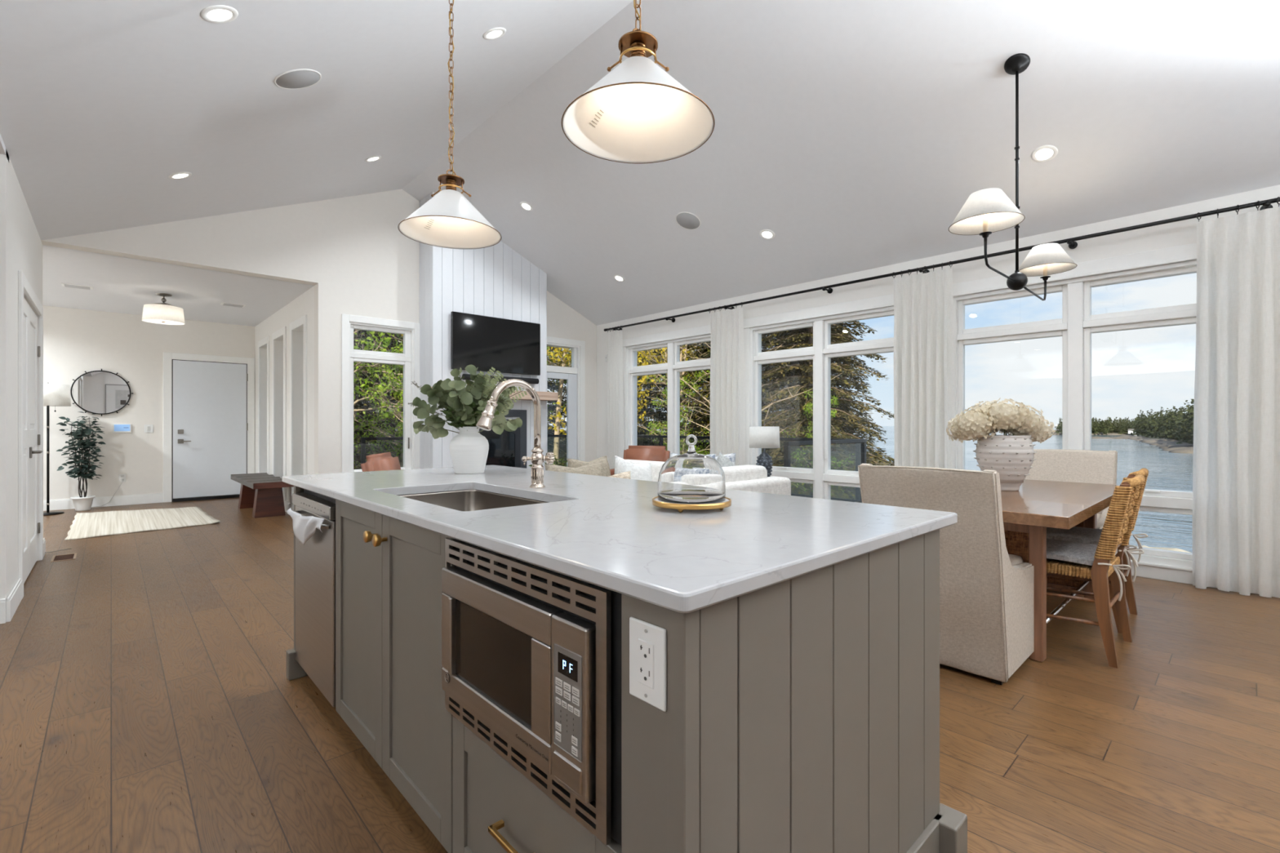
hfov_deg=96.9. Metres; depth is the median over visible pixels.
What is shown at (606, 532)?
countertop
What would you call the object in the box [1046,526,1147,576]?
seat cushion
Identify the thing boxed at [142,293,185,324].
lamp
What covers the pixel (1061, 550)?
seat cushion
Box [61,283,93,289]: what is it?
ceiling vent
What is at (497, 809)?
drawer
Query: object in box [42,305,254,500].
wall
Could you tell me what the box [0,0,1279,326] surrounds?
ceiling
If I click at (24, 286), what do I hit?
trim
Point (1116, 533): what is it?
woven chair
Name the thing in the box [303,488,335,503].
tub
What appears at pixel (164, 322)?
diffuser
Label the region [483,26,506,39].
recessed light
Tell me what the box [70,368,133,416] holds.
round mirror
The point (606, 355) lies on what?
keypad
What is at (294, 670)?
panel
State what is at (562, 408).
broadleaf tree
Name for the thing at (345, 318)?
trim
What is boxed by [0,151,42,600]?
wall
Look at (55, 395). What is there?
floor lamp
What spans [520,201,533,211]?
recessed light
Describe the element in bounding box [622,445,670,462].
cushion
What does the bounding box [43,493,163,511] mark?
baseboard
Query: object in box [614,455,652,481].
throw pillow
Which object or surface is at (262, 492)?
bench
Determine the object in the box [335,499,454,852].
base cabinet
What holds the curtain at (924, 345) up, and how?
hanging from the curtain rod
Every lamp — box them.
[43,382,71,515]
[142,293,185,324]
[397,0,502,248]
[561,0,715,163]
[748,423,779,476]
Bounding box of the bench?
[231,472,293,518]
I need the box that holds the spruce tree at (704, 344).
[644,343,710,446]
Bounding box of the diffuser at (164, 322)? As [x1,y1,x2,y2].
[142,319,184,324]
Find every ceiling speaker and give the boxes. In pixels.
[274,68,321,88]
[675,211,701,229]
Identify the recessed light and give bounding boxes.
[168,172,191,179]
[200,4,238,23]
[364,155,381,161]
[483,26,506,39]
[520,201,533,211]
[613,274,624,281]
[760,229,774,239]
[1031,145,1057,162]
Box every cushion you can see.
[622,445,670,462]
[625,459,664,481]
[721,464,767,482]
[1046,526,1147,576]
[1046,538,1144,600]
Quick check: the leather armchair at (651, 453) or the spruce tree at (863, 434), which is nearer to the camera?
the leather armchair at (651, 453)
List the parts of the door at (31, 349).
handle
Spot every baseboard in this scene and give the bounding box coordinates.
[0,537,45,623]
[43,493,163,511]
[283,499,293,511]
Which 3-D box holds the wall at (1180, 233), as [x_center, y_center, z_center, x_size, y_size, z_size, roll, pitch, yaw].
[2.985,-0.235,5.378,0.200,2.770,10.600,0,0,-43]
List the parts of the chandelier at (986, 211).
lamp shade, arm, stem, arm, lamp shade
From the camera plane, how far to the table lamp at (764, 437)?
6.18 m
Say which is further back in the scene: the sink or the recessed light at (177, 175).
the recessed light at (177, 175)
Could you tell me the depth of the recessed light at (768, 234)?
5.83 m
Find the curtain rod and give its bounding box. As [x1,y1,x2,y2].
[604,197,1279,331]
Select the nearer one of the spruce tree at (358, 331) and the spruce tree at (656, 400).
the spruce tree at (358, 331)
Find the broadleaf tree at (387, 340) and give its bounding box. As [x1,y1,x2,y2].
[353,329,403,435]
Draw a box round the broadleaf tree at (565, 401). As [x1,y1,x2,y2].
[546,348,657,416]
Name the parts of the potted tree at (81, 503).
pot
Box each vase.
[449,426,488,474]
[973,435,1036,491]
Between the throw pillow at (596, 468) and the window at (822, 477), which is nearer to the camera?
the throw pillow at (596, 468)
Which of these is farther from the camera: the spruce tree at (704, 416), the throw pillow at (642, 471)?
the spruce tree at (704, 416)
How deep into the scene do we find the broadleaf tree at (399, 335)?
12.96 m
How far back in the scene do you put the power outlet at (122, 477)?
8.18 m
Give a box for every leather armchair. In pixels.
[360,452,400,471]
[609,445,670,475]
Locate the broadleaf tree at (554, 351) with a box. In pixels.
[396,333,558,381]
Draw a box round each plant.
[408,364,527,439]
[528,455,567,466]
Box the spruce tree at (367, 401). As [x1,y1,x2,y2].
[353,328,403,469]
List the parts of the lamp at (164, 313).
stem, lamp shade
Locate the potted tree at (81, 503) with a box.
[56,411,105,511]
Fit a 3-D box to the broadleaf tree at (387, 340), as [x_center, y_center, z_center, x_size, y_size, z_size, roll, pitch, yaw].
[-6.657,-2.275,12.023,4.052,9.280,5.084,0,0,4]
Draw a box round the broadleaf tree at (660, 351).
[637,343,710,444]
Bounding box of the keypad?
[604,354,608,361]
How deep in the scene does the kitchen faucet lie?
2.14 m
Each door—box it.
[23,297,43,583]
[172,359,248,502]
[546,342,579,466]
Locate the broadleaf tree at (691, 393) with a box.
[646,369,710,454]
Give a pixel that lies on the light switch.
(148, 428)
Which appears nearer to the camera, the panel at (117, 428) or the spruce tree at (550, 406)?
the panel at (117, 428)
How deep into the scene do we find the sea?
60.88 m
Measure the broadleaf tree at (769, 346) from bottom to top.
8.348 m
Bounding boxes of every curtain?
[606,325,624,469]
[708,302,745,466]
[892,261,955,468]
[1192,196,1279,598]
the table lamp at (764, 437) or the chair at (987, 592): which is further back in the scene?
the table lamp at (764, 437)
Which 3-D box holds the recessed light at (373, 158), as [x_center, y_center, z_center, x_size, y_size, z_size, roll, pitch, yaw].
[-2.619,-2.619,5.569,0.148,0.068,0.160,0,0,-43]
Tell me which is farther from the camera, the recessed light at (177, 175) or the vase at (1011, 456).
the recessed light at (177, 175)
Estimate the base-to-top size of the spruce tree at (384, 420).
10.450 m
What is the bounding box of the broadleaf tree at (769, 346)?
[640,330,850,453]
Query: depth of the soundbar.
7.60 m
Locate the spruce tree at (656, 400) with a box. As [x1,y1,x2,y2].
[637,348,691,445]
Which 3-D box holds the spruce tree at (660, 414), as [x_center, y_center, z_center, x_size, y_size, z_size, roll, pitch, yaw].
[1.092,-2.847,21.137,5.978,10.450,5.724,0,0,-19]
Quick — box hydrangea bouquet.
[946,397,1055,443]
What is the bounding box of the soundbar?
[462,373,538,383]
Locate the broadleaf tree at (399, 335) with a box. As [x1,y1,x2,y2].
[353,330,403,457]
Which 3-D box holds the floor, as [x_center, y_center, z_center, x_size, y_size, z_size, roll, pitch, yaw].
[-2.029,1.210,3.461,10.150,0.120,14.630,0,0,-43]
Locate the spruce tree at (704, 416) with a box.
[662,331,807,493]
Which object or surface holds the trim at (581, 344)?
attached to the wall at (354, 254)
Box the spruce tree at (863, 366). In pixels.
[761,320,886,488]
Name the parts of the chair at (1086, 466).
seat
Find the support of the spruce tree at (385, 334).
on the ground
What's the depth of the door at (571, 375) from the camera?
8.89 m
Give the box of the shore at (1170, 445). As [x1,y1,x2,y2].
[1050,432,1193,453]
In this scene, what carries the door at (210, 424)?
in the wall at (76, 341)
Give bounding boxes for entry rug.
[64,506,220,540]
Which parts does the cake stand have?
marble plate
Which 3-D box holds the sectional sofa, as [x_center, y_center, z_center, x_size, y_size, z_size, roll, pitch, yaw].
[-0.246,0.750,4.958,2.400,0.800,2.110,0,0,-43]
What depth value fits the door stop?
5.18 m
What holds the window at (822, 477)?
in the wall at (1180, 233)
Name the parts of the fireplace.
glass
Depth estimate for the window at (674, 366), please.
8.00 m
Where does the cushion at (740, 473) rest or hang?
on the sectional sofa
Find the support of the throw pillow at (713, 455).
on the sectional sofa
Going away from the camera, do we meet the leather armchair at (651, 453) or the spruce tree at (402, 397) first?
the leather armchair at (651, 453)
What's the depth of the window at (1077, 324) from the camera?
4.62 m
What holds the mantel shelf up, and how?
attached to the wall at (495, 281)
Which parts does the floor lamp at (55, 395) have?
lamp shade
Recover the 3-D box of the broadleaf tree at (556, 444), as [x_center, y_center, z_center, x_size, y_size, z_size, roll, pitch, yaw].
[-2.420,-2.556,16.804,4.178,10.007,2.853,0,0,24]
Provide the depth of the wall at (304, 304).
7.56 m
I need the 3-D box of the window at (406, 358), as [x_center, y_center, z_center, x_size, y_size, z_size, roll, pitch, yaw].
[-3.192,-0.310,6.976,0.760,1.820,0.200,0,0,-43]
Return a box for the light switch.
[144,424,153,432]
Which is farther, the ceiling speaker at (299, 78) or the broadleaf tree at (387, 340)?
the broadleaf tree at (387, 340)
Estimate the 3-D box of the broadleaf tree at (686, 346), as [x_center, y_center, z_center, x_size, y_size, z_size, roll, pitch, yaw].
[1.447,-1.536,15.851,4.208,7.857,3.626,0,0,40]
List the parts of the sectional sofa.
frame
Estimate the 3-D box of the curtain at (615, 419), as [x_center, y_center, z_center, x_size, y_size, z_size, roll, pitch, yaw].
[-0.382,-0.180,8.659,0.100,2.648,0.353,0,0,-43]
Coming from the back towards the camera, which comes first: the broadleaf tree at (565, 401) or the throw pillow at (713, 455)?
the broadleaf tree at (565, 401)
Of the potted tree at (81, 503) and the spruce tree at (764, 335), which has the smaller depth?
the potted tree at (81, 503)
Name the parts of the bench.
leg, seat, leg, seat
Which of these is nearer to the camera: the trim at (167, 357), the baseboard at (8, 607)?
the baseboard at (8, 607)
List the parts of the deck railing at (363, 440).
post, rail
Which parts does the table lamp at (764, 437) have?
lamp shade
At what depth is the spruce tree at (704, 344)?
23.74 m
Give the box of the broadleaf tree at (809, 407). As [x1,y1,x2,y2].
[782,388,855,496]
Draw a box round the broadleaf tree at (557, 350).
[546,346,662,440]
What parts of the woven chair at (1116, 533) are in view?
rush seat, leg, leg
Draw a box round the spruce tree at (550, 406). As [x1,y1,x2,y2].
[546,346,569,464]
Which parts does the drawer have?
handle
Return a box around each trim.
[17,270,43,599]
[163,351,254,502]
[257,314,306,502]
[341,313,419,472]
[546,336,585,461]
[622,243,1257,594]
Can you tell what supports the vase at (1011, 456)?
on the dining table
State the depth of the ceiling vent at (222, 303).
7.57 m
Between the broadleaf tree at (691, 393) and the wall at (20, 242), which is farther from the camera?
the broadleaf tree at (691, 393)
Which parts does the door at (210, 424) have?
handle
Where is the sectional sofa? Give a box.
[625,459,791,495]
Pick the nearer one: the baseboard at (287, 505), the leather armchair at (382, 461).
the leather armchair at (382, 461)
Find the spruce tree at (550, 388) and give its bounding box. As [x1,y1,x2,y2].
[547,346,566,456]
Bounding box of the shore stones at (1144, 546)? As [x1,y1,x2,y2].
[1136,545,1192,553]
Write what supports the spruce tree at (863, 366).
on the ground
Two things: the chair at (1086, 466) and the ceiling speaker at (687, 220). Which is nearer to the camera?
the chair at (1086, 466)
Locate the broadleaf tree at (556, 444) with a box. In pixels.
[546,348,571,465]
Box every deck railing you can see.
[360,434,566,469]
[637,435,860,502]
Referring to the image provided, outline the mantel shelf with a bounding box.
[431,386,558,400]
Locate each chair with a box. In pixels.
[857,463,1034,684]
[1024,448,1117,529]
[1046,467,1148,633]
[1046,474,1145,668]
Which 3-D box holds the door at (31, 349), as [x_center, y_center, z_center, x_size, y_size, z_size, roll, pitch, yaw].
[-4.640,0.106,4.323,0.105,2.063,1.392,0,0,-43]
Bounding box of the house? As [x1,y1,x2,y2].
[1128,428,1135,433]
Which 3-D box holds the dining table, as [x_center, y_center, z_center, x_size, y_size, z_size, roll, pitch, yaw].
[2.258,0.775,3.474,1.920,0.750,0.935,0,0,-43]
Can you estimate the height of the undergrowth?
2.197 m
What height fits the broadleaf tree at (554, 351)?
8.506 m
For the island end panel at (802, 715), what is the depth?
1.03 m
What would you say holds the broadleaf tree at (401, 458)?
on the ground
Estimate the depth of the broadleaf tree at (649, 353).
19.07 m
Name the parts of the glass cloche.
ring knob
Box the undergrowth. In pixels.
[354,445,855,499]
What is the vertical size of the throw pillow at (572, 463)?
0.453 m
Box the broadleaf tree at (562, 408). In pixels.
[399,346,571,431]
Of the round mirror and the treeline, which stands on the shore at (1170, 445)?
the treeline
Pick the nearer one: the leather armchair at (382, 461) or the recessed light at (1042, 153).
the recessed light at (1042, 153)
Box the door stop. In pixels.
[44,548,71,552]
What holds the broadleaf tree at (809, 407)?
on the ground
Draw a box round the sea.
[395,426,1193,552]
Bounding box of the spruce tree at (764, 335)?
[688,333,798,445]
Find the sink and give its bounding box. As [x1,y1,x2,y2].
[397,488,549,511]
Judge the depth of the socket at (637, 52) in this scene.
1.64 m
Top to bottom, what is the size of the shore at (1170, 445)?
3.094 m
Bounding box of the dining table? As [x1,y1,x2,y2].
[1000,479,1119,662]
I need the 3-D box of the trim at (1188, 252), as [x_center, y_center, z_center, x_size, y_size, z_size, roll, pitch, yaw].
[1.986,-0.085,6.307,0.095,2.470,6.660,0,0,-43]
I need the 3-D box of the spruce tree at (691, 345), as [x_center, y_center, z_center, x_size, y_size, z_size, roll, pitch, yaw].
[2.816,-1.679,18.419,5.102,8.250,5.102,0,0,3]
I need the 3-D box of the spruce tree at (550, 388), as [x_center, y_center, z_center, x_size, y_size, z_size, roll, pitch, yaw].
[-4.913,-2.576,24.238,6.029,9.750,6.030,0,0,-4]
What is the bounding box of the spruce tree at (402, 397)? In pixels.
[389,396,403,457]
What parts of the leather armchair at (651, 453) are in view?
arm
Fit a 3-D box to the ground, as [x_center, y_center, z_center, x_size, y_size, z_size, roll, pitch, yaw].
[-4.238,4.079,30.221,105.000,4.143,130.000,0,0,-43]
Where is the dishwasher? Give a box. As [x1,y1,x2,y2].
[286,488,335,706]
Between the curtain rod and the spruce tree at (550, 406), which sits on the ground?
the spruce tree at (550, 406)
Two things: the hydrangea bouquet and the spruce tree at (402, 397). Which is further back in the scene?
the spruce tree at (402, 397)
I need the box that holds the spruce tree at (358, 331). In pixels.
[353,330,403,450]
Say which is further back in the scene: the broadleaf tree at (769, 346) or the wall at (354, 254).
the broadleaf tree at (769, 346)
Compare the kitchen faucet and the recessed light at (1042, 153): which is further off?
the recessed light at (1042, 153)
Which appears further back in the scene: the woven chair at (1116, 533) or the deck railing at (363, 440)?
the deck railing at (363, 440)
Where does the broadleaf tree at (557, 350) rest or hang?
on the ground
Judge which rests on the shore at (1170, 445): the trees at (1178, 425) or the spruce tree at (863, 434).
the trees at (1178, 425)
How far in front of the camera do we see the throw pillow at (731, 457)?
5.31 m
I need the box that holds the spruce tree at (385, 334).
[353,331,403,462]
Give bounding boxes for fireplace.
[479,409,526,468]
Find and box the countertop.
[282,465,957,613]
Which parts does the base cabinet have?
door, knob, knob, door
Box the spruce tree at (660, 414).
[637,344,709,452]
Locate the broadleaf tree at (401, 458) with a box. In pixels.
[353,337,403,469]
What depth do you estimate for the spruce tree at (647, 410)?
24.30 m
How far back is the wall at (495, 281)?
7.21 m
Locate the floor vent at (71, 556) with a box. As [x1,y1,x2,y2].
[50,553,76,562]
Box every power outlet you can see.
[119,474,125,482]
[629,617,666,711]
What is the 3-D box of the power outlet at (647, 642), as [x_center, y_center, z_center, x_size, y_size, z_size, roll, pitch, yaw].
[0.011,0.368,0.880,0.008,0.124,0.081,0,0,-43]
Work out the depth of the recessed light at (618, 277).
7.55 m
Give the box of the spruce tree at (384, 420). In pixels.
[353,333,403,458]
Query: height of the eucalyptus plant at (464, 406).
0.363 m
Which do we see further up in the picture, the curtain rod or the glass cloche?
the curtain rod
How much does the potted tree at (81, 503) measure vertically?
1.340 m
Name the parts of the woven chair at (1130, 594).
leg, leg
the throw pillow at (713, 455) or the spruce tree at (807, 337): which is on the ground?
the spruce tree at (807, 337)
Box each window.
[349,321,413,472]
[626,333,711,457]
[750,306,893,499]
[952,259,1196,568]
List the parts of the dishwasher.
handle, control panel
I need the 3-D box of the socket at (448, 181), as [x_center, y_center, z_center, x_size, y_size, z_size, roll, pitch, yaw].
[-0.858,-1.081,2.578,0.047,0.062,0.047,0,0,-43]
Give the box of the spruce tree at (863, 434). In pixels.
[761,321,894,499]
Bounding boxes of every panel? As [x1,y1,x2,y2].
[112,423,131,432]
[286,485,307,680]
[622,528,967,852]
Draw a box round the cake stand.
[652,496,731,512]
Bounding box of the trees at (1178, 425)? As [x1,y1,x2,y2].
[1130,399,1194,445]
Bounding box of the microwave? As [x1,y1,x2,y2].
[441,537,622,845]
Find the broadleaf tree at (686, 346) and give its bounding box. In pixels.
[637,342,773,454]
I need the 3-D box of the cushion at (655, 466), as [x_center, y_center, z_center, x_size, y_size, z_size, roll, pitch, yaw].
[0.054,0.530,5.941,0.220,0.320,0.780,0,0,-43]
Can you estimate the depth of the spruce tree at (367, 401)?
13.71 m
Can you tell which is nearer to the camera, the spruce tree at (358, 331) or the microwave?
the microwave
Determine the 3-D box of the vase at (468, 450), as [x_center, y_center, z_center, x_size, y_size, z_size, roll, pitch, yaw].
[-0.849,0.120,2.824,0.188,0.231,0.188,0,0,-43]
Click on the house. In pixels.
(1130, 431)
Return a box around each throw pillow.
[544,461,604,476]
[566,455,610,476]
[608,471,631,479]
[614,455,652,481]
[670,453,715,458]
[699,453,735,465]
[716,452,736,466]
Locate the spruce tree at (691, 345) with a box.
[660,342,777,453]
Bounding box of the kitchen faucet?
[475,378,554,488]
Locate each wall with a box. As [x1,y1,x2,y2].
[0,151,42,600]
[40,189,596,474]
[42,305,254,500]
[254,285,314,503]
[419,191,546,470]
[596,184,1279,458]
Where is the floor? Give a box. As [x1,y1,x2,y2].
[0,497,1279,852]
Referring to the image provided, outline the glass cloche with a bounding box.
[657,434,725,503]
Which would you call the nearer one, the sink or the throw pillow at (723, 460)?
the sink
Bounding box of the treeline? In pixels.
[1054,417,1135,434]
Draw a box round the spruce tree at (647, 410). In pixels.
[549,351,666,455]
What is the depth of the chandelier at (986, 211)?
3.53 m
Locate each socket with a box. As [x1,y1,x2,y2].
[445,178,456,190]
[630,41,645,57]
[637,638,653,688]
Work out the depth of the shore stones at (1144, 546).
9.73 m
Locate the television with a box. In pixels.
[451,311,540,375]
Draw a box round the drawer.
[453,715,622,852]
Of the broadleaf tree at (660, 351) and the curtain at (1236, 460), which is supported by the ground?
the broadleaf tree at (660, 351)
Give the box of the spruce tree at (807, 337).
[761,320,894,499]
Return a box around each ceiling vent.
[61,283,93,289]
[220,302,245,307]
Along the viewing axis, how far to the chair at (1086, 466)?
4.34 m
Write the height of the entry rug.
0.026 m
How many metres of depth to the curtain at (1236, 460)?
3.88 m
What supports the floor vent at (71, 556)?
in the floor
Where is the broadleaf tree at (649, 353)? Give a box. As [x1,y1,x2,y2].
[637,352,657,364]
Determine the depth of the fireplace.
7.61 m
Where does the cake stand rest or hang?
on the countertop
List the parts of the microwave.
door, keypad plate, control panel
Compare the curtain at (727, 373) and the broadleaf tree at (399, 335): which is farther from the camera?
the broadleaf tree at (399, 335)
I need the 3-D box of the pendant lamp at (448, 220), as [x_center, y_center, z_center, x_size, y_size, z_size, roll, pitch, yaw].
[-0.858,-1.597,2.578,0.446,1.453,0.446,0,0,45]
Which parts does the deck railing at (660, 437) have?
post, rail, rail, post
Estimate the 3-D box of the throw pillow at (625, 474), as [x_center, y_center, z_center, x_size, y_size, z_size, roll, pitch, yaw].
[-0.221,0.525,4.086,0.440,0.371,0.170,0,0,-37]
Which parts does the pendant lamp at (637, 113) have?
hook arm, cord, lamp shade, chain, bulb, hook arm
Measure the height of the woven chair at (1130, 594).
0.896 m
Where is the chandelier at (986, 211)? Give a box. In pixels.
[948,53,1077,300]
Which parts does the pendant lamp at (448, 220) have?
hook arm, lamp shade, cord, chain, hook arm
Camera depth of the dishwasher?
2.28 m
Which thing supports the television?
attached to the wall at (495, 281)
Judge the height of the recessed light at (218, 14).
0.068 m
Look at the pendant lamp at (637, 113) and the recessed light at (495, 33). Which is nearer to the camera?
the pendant lamp at (637, 113)
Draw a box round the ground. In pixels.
[548,437,890,488]
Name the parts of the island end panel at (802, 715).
corner post, beadboard panel, moulding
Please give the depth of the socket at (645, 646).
0.88 m
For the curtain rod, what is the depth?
4.89 m

